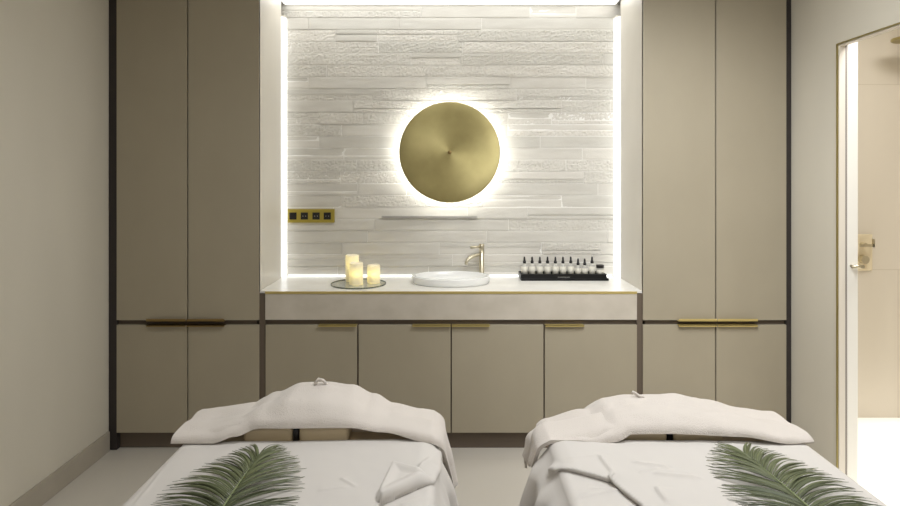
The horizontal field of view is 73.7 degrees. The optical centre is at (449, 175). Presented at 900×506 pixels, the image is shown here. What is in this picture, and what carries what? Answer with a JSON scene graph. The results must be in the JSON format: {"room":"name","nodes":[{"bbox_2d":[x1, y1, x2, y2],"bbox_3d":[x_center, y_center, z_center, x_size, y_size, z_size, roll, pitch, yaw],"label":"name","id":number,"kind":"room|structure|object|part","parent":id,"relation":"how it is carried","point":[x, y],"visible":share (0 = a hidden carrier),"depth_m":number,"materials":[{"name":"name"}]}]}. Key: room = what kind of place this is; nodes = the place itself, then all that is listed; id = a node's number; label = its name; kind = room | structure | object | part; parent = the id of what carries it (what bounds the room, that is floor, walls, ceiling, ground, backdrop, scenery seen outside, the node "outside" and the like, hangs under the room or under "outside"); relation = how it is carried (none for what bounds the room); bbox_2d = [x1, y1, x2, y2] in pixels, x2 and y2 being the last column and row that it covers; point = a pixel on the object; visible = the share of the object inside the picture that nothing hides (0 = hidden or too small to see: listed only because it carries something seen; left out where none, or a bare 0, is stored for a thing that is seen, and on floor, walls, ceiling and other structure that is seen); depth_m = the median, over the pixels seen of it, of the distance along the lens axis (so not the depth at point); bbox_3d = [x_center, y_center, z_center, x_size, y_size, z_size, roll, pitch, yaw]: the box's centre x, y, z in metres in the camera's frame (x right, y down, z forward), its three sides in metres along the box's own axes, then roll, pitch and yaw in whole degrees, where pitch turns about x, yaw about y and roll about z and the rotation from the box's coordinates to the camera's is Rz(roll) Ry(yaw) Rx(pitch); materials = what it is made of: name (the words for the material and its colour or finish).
{"room":"spa treatment room","nodes":[
{"label":"spa treatment room","id":0,"kind":"room"},
{"bbox_2d":[0,0,108,505],"bbox_3d":[-2.000,0.167,1.430,0.100,2.800,5.060,0,0,0],"label":"wall","id":1,"kind":"structure","parent":0,"point":[54,54],"depth_m":2.94,"materials":[{"name":"paint"}]},
{"bbox_2d":[9,431,109,505],"bbox_3d":[-1.944,1.511,1.160,0.012,0.112,4.520,0,0,0],"label":"baseboard","id":2,"kind":"structure","parent":1,"relation":"attached to","point":[55,482],"depth_m":3.02,"materials":[{"name":"tile"}]},
{"bbox_2d":[281,0,620,277],"bbox_3d":[0.000,-0.261,3.946,2.700,1.865,0.028,0,0,0],"label":"wall","id":3,"kind":"structure","parent":0,"point":[542,75],"depth_m":3.94,"materials":[{"name":"stone"}]},
{"bbox_2d":[281,15,286,276],"bbox_3d":[-1.098,-0.192,3.905,0.057,1.694,0.061,0,0,0],"label":"light strip","id":4,"kind":"object","parent":3,"relation":"attached to","point":[283,17],"visible":0.5,"depth_m":3.90,"materials":[{"name":"white plastic"}]},
{"bbox_2d":[288,209,334,222],"bbox_3d":[-0.908,0.260,3.925,0.304,0.089,0.025,0,0,0],"label":"panel","id":5,"kind":"object","parent":3,"relation":"attached to","point":[294,215],"visible":1,"depth_m":3.92,"materials":[{"name":"gold metal"}]},
{"bbox_2d":[289,212,296,218],"bbox_3d":[-1.026,0.261,3.917,0.047,0.046,0.003,0,0,0],"label":"switch","id":6,"kind":"object","parent":5,"relation":"attached to","point":[292,215],"depth_m":3.92,"materials":[{"name":"black plastic"}]},
{"bbox_2d":[301,212,307,218],"bbox_3d":[-0.951,0.261,3.917,0.047,0.046,0.003,0,0,0],"label":"socket","id":7,"kind":"object","parent":5,"relation":"attached to","point":[304,215],"depth_m":3.92,"materials":[{"name":"grey plastic"}]},
{"bbox_2d":[312,212,319,218],"bbox_3d":[-0.875,0.261,3.917,0.047,0.046,0.003,0,0,0],"label":"socket","id":8,"kind":"object","parent":5,"relation":"attached to","point":[315,215],"depth_m":3.92,"materials":[{"name":"grey plastic"}]},
{"bbox_2d":[324,212,330,218],"bbox_3d":[-0.801,0.261,3.917,0.047,0.046,0.003,0,0,0],"label":"socket","id":9,"kind":"object","parent":5,"relation":"attached to","point":[327,215],"depth_m":3.92,"materials":[{"name":"grey plastic"}]},
{"bbox_2d":[382,216,476,217],"bbox_3d":[-0.134,0.269,3.932,0.628,0.016,0.014,0,0,0],"label":"wall slot","id":10,"kind":"object","parent":3,"relation":"attached to","point":[382,216],"visible":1,"depth_m":3.92,"materials":[{"name":"grey"}]},
{"bbox_2d":[399,102,499,202],"bbox_3d":[-0.002,-0.152,3.884,0.645,0.645,0.103,0,0,0],"label":"wall sconce","id":11,"kind":"object","parent":3,"relation":"attached to","point":[449,152],"visible":1,"depth_m":3.84,"materials":[{"name":"brushed gold metal"}]},
{"bbox_2d":[614,15,620,276],"bbox_3d":[1.103,-0.192,3.905,0.057,1.694,0.061,0,0,0],"label":"light strip","id":12,"kind":"object","parent":3,"relation":"attached to","point":[617,19],"visible":0.61,"depth_m":3.90,"materials":[{"name":"white plastic"}]},
{"bbox_2d":[42,418,899,505],"bbox_3d":[0.850,1.617,1.430,5.800,0.100,5.260,0,0,0],"label":"floor","id":13,"kind":"structure","parent":0,"point":[485,476],"depth_m":3.17,"materials":[{"name":"tile"}]},
{"bbox_2d":[109,0,280,449],"bbox_3d":[-1.501,0.170,3.634,0.894,2.786,0.472,0,0,0],"label":"tall cabinet","id":14,"kind":"object","parent":13,"relation":"on","point":[195,85],"visible":0.85,"depth_m":3.42,"materials":[{"name":"grey"}]},
{"bbox_3d":[-1.700,1.157,3.430,0.402,0.615,0.020,0,0,0],"label":"door","id":15,"kind":"part","parent":14,"relation":"part of","materials":[{"name":"beige paint"}]},
{"bbox_3d":[-1.700,-0.201,3.430,0.402,2.045,0.020,0,0,0],"label":"door","id":16,"kind":"part","parent":14,"relation":"part of","materials":[{"name":"beige paint"}]},
{"bbox_3d":[-1.610,0.818,3.415,0.222,0.016,0.034,0,0,0],"label":"handle","id":17,"kind":"part","parent":14,"relation":"part of","materials":[{"name":"brown metal"}]},
{"bbox_3d":[-1.610,0.850,3.415,0.222,0.009,0.034,0,0,0],"label":"handle","id":18,"kind":"part","parent":14,"relation":"part of","materials":[{"name":"brown metal"}]},
{"bbox_3d":[-1.386,0.850,3.415,0.213,0.009,0.034,0,0,0],"label":"handle","id":19,"kind":"part","parent":14,"relation":"part of","materials":[{"name":"brown metal"}]},
{"bbox_3d":[-1.386,0.818,3.415,0.213,0.016,0.034,0,0,0],"label":"handle","id":20,"kind":"part","parent":14,"relation":"part of","materials":[{"name":"brown metal"}]},
{"bbox_3d":[-1.290,1.157,3.430,0.404,0.615,0.020,0,0,0],"label":"door","id":21,"kind":"part","parent":14,"relation":"part of","materials":[{"name":"beige paint"}]},
{"bbox_3d":[-1.290,-0.201,3.430,0.404,2.045,0.020,0,0,0],"label":"door","id":22,"kind":"part","parent":14,"relation":"part of","materials":[{"name":"beige paint"}]},
{"bbox_3d":[-1.098,-0.278,3.646,0.018,1.890,0.448,0,0,0],"label":"panel","id":23,"kind":"part","parent":14,"relation":"part of","materials":[{"name":"beige wood"}]},
{"bbox_2d":[223,428,407,440],"bbox_3d":[-0.395,1.140,1.052,0.696,0.854,1.665,0,0,0],"label":"massage table","id":24,"kind":"object","parent":13,"relation":"on","point":[262,434],"visible":0.13,"depth_m":1.70,"materials":[{"name":"beige leather"}]},
{"bbox_2d":[244,428,292,440],"bbox_3d":[-0.518,0.736,1.794,0.140,0.046,0.183,0,0,0],"label":"cushion","id":25,"kind":"object","parent":24,"relation":"on","point":[262,434],"depth_m":1.70,"materials":[{"name":"beige leather"}]},
{"bbox_2d":[122,439,457,505],"bbox_3d":[-0.366,0.993,0.943,0.833,0.556,1.486,0,0,0],"label":"sheet","id":26,"kind":"object","parent":24,"relation":"attached to","point":[386,472],"visible":0.81,"depth_m":1.50,"materials":[{"name":"white fabric"}]},
{"bbox_2d":[151,444,305,505],"bbox_3d":[-0.508,0.731,1.354,0.351,0.022,0.611,0,0,0],"label":"frond","id":27,"kind":"object","parent":26,"relation":"on","point":[249,467],"visible":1,"depth_m":1.43,"materials":[{"name":"green plant"}]},
{"bbox_3d":[-0.499,0.735,1.317,0.012,0.011,0.535,0,0,-2],"label":"stem","id":28,"kind":"part","parent":27,"relation":"part of","materials":[{"name":"green plant"}]},
{"bbox_2d":[171,378,457,487],"bbox_3d":[-0.375,0.848,1.812,0.802,0.448,0.300,0,0,0],"label":"towel","id":29,"kind":"object","parent":26,"relation":"on","point":[315,404],"visible":0.82,"depth_m":1.73,"materials":[{"name":"beige fabric"}]},
{"bbox_3d":[-0.395,0.805,1.005,0.696,0.100,1.570,0,0,0],"label":"mattress","id":30,"kind":"part","parent":24,"relation":"part of","materials":[{"name":"white fabric"}]},
{"bbox_2d":[299,428,352,440],"bbox_3d":[-0.359,0.736,1.794,0.142,0.046,0.183,0,0,0],"label":"cushion","id":31,"kind":"object","parent":24,"relation":"on","point":[305,434],"depth_m":1.70,"materials":[{"name":"beige leather"}]},
{"bbox_2d":[265,294,636,447],"bbox_3d":[0.004,1.119,3.669,2.184,0.895,0.542,0,0,0],"label":"vanity cabinet","id":32,"kind":"object","parent":13,"relation":"on","point":[493,366],"visible":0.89,"depth_m":3.42,"materials":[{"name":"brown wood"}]},
{"bbox_3d":[-0.791,1.157,3.430,0.522,0.615,0.020,0,0,0],"label":"door","id":33,"kind":"part","parent":32,"relation":"part of","materials":[{"name":"beige paint"}]},
{"bbox_3d":[-0.638,0.850,3.415,0.217,0.009,0.034,0,0,0],"label":"handle","id":34,"kind":"part","parent":32,"relation":"part of","materials":[{"name":"gold metal"}]},
{"bbox_3d":[-0.259,1.157,3.430,0.524,0.615,0.020,0,0,0],"label":"door","id":35,"kind":"part","parent":32,"relation":"part of","materials":[{"name":"beige paint"}]},
{"bbox_3d":[-0.105,0.850,3.415,0.217,0.009,0.034,0,0,0],"label":"handle","id":36,"kind":"part","parent":32,"relation":"part of","materials":[{"name":"gold metal"}]},
{"bbox_2d":[260,276,641,293],"bbox_3d":[0.006,0.665,3.676,2.188,0.014,0.518,0,0,0],"label":"countertop","id":37,"kind":"structure","parent":32,"relation":"on","point":[286,284],"depth_m":3.57,"materials":[{"name":"stone"}]},
{"bbox_2d":[331,278,385,288],"bbox_3d":[-0.556,0.654,3.647,0.333,0.008,0.333,0,0,0],"label":"tray","id":38,"kind":"object","parent":37,"relation":"on","point":[342,284],"visible":0.67,"depth_m":3.58,"materials":[{"name":"grey mirror"}]},
{"bbox_2d":[345,254,358,281],"bbox_3d":[-0.609,0.572,3.735,0.082,0.163,0.082,0,0,0],"label":"pillar candle","id":39,"kind":"object","parent":38,"relation":"on","point":[349,258],"visible":0.64,"depth_m":3.70,"materials":[{"name":"wax"}]},
{"bbox_2d":[349,262,362,285],"bbox_3d":[-0.566,0.587,3.618,0.083,0.132,0.083,0,0,0],"label":"pillar candle","id":40,"kind":"object","parent":38,"relation":"on","point":[355,268],"visible":1,"depth_m":3.58,"materials":[{"name":"wax"}]},
{"bbox_2d":[367,264,379,283],"bbox_3d":[-0.468,0.599,3.680,0.080,0.109,0.080,0,0,0],"label":"pillar candle","id":41,"kind":"object","parent":38,"relation":"on","point":[373,270],"visible":1,"depth_m":3.65,"materials":[{"name":"wax"}]},
{"bbox_2d":[288,275,611,275],"bbox_3d":[0.000,0.653,3.932,2.120,0.010,0.005,0,0,0],"label":"light strip","id":42,"kind":"object","parent":37,"relation":"on","point":[288,275],"visible":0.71,"depth_m":3.93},
{"bbox_2d":[412,271,489,286],"bbox_3d":[0.006,0.634,3.700,0.484,0.045,0.344,0,0,0],"label":"washbasin","id":43,"kind":"object","parent":37,"relation":"in","point":[434,278],"visible":1,"depth_m":3.64,"materials":[{"name":"white ceramic"}]},
{"bbox_2d":[465,244,483,272],"bbox_3d":[0.159,0.547,3.838,0.145,0.221,0.044,0,0,-28],"label":"tap","id":44,"kind":"object","parent":37,"relation":"on","point":[480,254],"visible":0.78,"depth_m":3.85,"materials":[{"name":"gold metal"}]},
{"bbox_3d":[0.149,0.527,3.837,0.125,0.074,0.023,0,0,-25],"label":"spout","id":45,"kind":"part","parent":44,"relation":"part of","materials":[{"name":"gold metal"}]},
{"bbox_2d":[518,271,608,280],"bbox_3d":[0.720,0.637,3.835,0.553,0.041,0.140,0,0,0],"label":"tray","id":46,"kind":"object","parent":37,"relation":"on","point":[524,277],"visible":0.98,"depth_m":3.77,"materials":[{"name":"black plastic"}]},
{"bbox_2d":[521,257,527,273],"bbox_3d":[0.474,0.574,3.822,0.041,0.123,0.041,0,0,0],"label":"dropper bottle","id":47,"kind":"object","parent":46,"relation":"on","point":[524,268],"visible":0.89,"depth_m":3.81,"materials":[{"name":"clear glass"}]},
{"bbox_2d":[529,257,534,273],"bbox_3d":[0.523,0.574,3.822,0.041,0.123,0.041,0,0,0],"label":"dropper bottle","id":48,"kind":"object","parent":46,"relation":"on","point":[531,266],"visible":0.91,"depth_m":3.81,"materials":[{"name":"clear glass"}]},
{"bbox_2d":[537,257,542,273],"bbox_3d":[0.572,0.574,3.822,0.041,0.123,0.041,0,0,0],"label":"dropper bottle","id":49,"kind":"object","parent":46,"relation":"on","point":[539,266],"visible":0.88,"depth_m":3.81,"materials":[{"name":"clear glass"}]},
{"bbox_2d":[544,257,550,273],"bbox_3d":[0.621,0.574,3.822,0.041,0.123,0.041,0,0,0],"label":"dropper bottle","id":50,"kind":"object","parent":46,"relation":"on","point":[547,268],"visible":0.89,"depth_m":3.81,"materials":[{"name":"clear glass"}]},
{"bbox_2d":[552,257,558,273],"bbox_3d":[0.671,0.574,3.822,0.041,0.123,0.041,0,0,0],"label":"dropper bottle","id":51,"kind":"object","parent":46,"relation":"on","point":[555,268],"visible":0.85,"depth_m":3.81,"materials":[{"name":"clear glass"}]},
{"bbox_2d":[560,257,565,273],"bbox_3d":[0.719,0.574,3.822,0.041,0.123,0.041,0,0,0],"label":"dropper bottle","id":52,"kind":"object","parent":46,"relation":"on","point":[562,266],"visible":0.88,"depth_m":3.81,"materials":[{"name":"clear glass"}]},
{"bbox_2d":[567,257,573,273],"bbox_3d":[0.769,0.574,3.822,0.041,0.123,0.041,0,0,0],"label":"dropper bottle","id":53,"kind":"object","parent":46,"relation":"on","point":[570,268],"visible":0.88,"depth_m":3.81,"materials":[{"name":"clear glass"}]},
{"bbox_2d":[575,259,580,273],"bbox_3d":[0.816,0.580,3.822,0.041,0.111,0.041,0,0,0],"label":"dropper bottle","id":54,"kind":"object","parent":46,"relation":"on","point":[578,268],"visible":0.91,"depth_m":3.81,"materials":[{"name":"clear glass"}]},
{"bbox_2d":[581,258,587,273],"bbox_3d":[0.858,0.580,3.822,0.041,0.111,0.041,0,0,0],"label":"dropper bottle","id":55,"kind":"object","parent":46,"relation":"on","point":[584,270],"visible":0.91,"depth_m":3.81,"materials":[{"name":"clear glass"}]},
{"bbox_2d":[589,257,594,273],"bbox_3d":[0.905,0.574,3.822,0.041,0.123,0.041,0,0,0],"label":"dropper bottle","id":56,"kind":"object","parent":46,"relation":"on","point":[591,266],"visible":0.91,"depth_m":3.81,"materials":[{"name":"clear glass"}]},
{"bbox_2d":[596,264,603,273],"bbox_3d":[0.956,0.601,3.822,0.050,0.070,0.050,0,0,0],"label":"jar","id":57,"kind":"object","parent":46,"relation":"on","point":[599,267],"visible":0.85,"depth_m":3.80,"materials":[{"name":"clear glass"}]},
{"bbox_3d":[0.956,0.575,3.822,0.050,0.019,0.050,0,0,0],"label":"lid","id":58,"kind":"part","parent":57,"relation":"part of","materials":[{"name":"black plastic"}]},
{"bbox_3d":[0.118,0.850,3.415,0.215,0.009,0.034,0,0,0],"label":"handle","id":59,"kind":"part","parent":32,"relation":"part of","materials":[{"name":"gold metal"}]},
{"bbox_3d":[0.271,1.157,3.430,0.522,0.615,0.020,0,0,0],"label":"door","id":60,"kind":"part","parent":32,"relation":"part of","materials":[{"name":"beige paint"}]},
{"bbox_3d":[0.651,0.850,3.415,0.221,0.009,0.034,0,0,0],"label":"handle","id":61,"kind":"part","parent":32,"relation":"part of","materials":[{"name":"gold metal"}]},
{"bbox_3d":[0.803,1.157,3.430,0.526,0.615,0.020,0,0,0],"label":"door","id":62,"kind":"part","parent":32,"relation":"part of","materials":[{"name":"beige paint"}]},
{"bbox_2d":[547,434,765,447],"bbox_3d":[0.640,1.146,1.052,0.706,0.842,1.665,0,0,0],"label":"massage table","id":63,"kind":"object","parent":13,"relation":"on","point":[677,437],"visible":0.09,"depth_m":1.70,"materials":[{"name":"beige leather"}]},
{"bbox_2d":[623,434,666,439],"bbox_3d":[0.548,0.742,1.794,0.140,0.034,0.183,0,0,0],"label":"cushion","id":64,"kind":"object","parent":63,"relation":"on","point":[633,436],"depth_m":1.70,"materials":[{"name":"beige leather"}]},
{"bbox_2d":[673,434,722,440],"bbox_3d":[0.707,0.742,1.794,0.142,0.034,0.183,0,0,0],"label":"cushion","id":65,"kind":"object","parent":63,"relation":"on","point":[677,437],"depth_m":1.70,"materials":[{"name":"beige leather"}]},
{"bbox_2d":[519,440,886,505],"bbox_3d":[0.607,0.998,0.945,0.868,0.547,1.486,0,0,0],"label":"sheet","id":66,"kind":"object","parent":63,"relation":"attached to","point":[623,472],"visible":0.85,"depth_m":1.50,"materials":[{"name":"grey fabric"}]},
{"bbox_2d":[522,391,814,468],"bbox_3d":[0.620,0.808,1.809,0.786,0.287,0.302,0,0,0],"label":"towel","id":67,"kind":"object","parent":66,"relation":"on","point":[611,419],"visible":0.92,"depth_m":1.73,"materials":[{"name":"beige fabric"}]},
{"bbox_2d":[706,441,879,505],"bbox_3d":[0.798,0.731,1.366,0.349,0.021,0.628,0,0,-5],"label":"frond","id":68,"kind":"object","parent":66,"relation":"on","point":[746,455],"visible":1,"depth_m":1.43,"materials":[{"name":"green plant"}]},
{"bbox_3d":[0.789,0.735,1.325,0.017,0.011,0.550,0,0,0],"label":"stem","id":69,"kind":"part","parent":68,"relation":"part of","materials":[{"name":"green plant"}]},
{"bbox_2d":[621,0,790,422],"bbox_3d":[1.507,0.170,3.634,0.881,2.786,0.472,0,0,0],"label":"tall cabinet","id":70,"kind":"object","parent":13,"relation":"on","point":[706,84],"visible":0.84,"depth_m":3.42,"materials":[{"name":"grey wood"}]},
{"bbox_3d":[1.109,-0.278,3.646,0.018,1.890,0.448,0,0,0],"label":"panel","id":71,"kind":"part","parent":70,"relation":"part of","materials":[{"name":"beige wood"}]},
{"bbox_3d":[1.306,-0.201,3.430,0.412,2.045,0.020,0,0,0],"label":"door","id":72,"kind":"part","parent":70,"relation":"part of","materials":[{"name":"beige paint"}]},
{"bbox_3d":[1.306,1.157,3.430,0.412,0.615,0.020,0,0,0],"label":"door","id":73,"kind":"part","parent":70,"relation":"part of","materials":[{"name":"beige paint"}]},
{"bbox_3d":[1.404,0.850,3.415,0.215,0.009,0.034,0,0,0],"label":"handle","id":74,"kind":"part","parent":70,"relation":"part of","materials":[{"name":"gold metal"}]},
{"bbox_3d":[1.404,0.818,3.415,0.215,0.016,0.034,0,0,0],"label":"handle","id":75,"kind":"part","parent":70,"relation":"part of","materials":[{"name":"gold metal"}]},
{"bbox_3d":[1.631,0.850,3.415,0.226,0.009,0.034,0,0,0],"label":"handle","id":76,"kind":"part","parent":70,"relation":"part of","materials":[{"name":"gold metal"}]},
{"bbox_3d":[1.631,0.818,3.415,0.226,0.016,0.034,0,0,0],"label":"handle","id":77,"kind":"part","parent":70,"relation":"part of","materials":[{"name":"gold metal"}]},
{"bbox_3d":[1.718,1.157,3.430,0.400,0.615,0.020,0,0,0],"label":"door","id":78,"kind":"part","parent":70,"relation":"part of","materials":[{"name":"beige paint"}]},
{"bbox_3d":[1.718,-0.201,3.430,0.400,2.045,0.020,0,0,0],"label":"door","id":79,"kind":"part","parent":70,"relation":"part of","materials":[{"name":"beige paint"}]},
{"bbox_2d":[791,0,899,466],"bbox_3d":[1.970,0.167,1.430,0.040,2.800,5.060,0,0,0],"label":"wall","id":80,"kind":"structure","parent":0,"point":[817,26],"depth_m":3.20,"materials":[{"name":"paint"}]},
{"bbox_2d":[845,45,846,474],"bbox_3d":[1.990,0.453,2.535,0.012,2.228,0.970,0,0,0],"label":"trim","id":81,"kind":"structure","parent":80,"relation":"attached to","point":[846,45],"depth_m":3.02,"materials":[{"name":"grey"}]},
{"bbox_2d":[847,42,864,482],"bbox_3d":[2.027,0.420,3.418,0.062,2.282,0.884,0,0,0],"label":"door","id":82,"kind":"structure","parent":80,"relation":"in","point":[852,49],"depth_m":3.01,"materials":[{"name":"white wood"}]},
{"bbox_3d":[2.029,0.451,2.997,0.058,0.017,0.042,0,0,0],"label":"handle","id":83,"kind":"part","parent":82,"relation":"part of","materials":[{"name":"silver metal"}]},
{"bbox_2d":[836,22,899,472],"bbox_3d":[1.969,0.453,2.535,0.030,2.228,0.970,0,0,0],"label":"trim","id":84,"kind":"structure","parent":80,"relation":"attached to","point":[841,47],"depth_m":3.01,"materials":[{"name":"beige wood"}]},
{"bbox_2d":[858,28,899,417],"bbox_3d":[2.870,0.167,3.925,1.760,2.800,0.070,0,0,0],"label":"wall","id":85,"kind":"structure","parent":0,"point":[878,58],"depth_m":3.89,"materials":[{"name":"paint"}]},
{"bbox_2d":[858,234,874,270],"bbox_3d":[2.661,0.494,3.860,0.142,0.235,0.063,0,0,0],"label":"shower valve","id":86,"kind":"object","parent":85,"relation":"attached to","point":[865,241],"visible":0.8,"depth_m":3.88,"materials":[{"name":"gold metal"}]},
{"bbox_3d":[2.660,0.537,3.859,0.052,0.052,0.038,0,0,0],"label":"knob","id":87,"kind":"part","parent":86,"relation":"part of","materials":[{"name":"gold metal"}]},
{"bbox_3d":[2.666,0.429,3.853,0.092,0.054,0.050,0,0,0],"label":"lever","id":88,"kind":"part","parent":86,"relation":"part of","materials":[{"name":"gold metal"}]},
{"bbox_3d":[-0.030,-1.283,1.430,4.040,0.100,5.260,0,0,0],"label":"ceiling","id":89,"kind":"structure","parent":0,"visible":0},
{"bbox_2d":[281,0,618,3],"bbox_3d":[0.000,-1.174,3.685,2.170,0.098,0.510,0,0,0],"label":"ceiling light","id":90,"kind":"object","parent":89,"relation":"attached to","point":[283,1],"visible":1,"depth_m":3.87,"materials":[{"name":"white plastic"}]},
{"bbox_3d":[2.920,-1.283,2.580,1.860,0.100,2.760,0,0,0],"label":"ceiling","id":91,"kind":"structure","parent":0,"visible":0},
{"bbox_2d":[890,36,899,43],"bbox_3d":[2.800,-1.028,3.620,0.230,0.413,0.230,0,0,0],"label":"shower","id":92,"kind":"object","parent":91,"relation":"attached to","point":[896,40],"visible":1,"depth_m":3.65,"materials":[{"name":"gold metal"}]}
]}

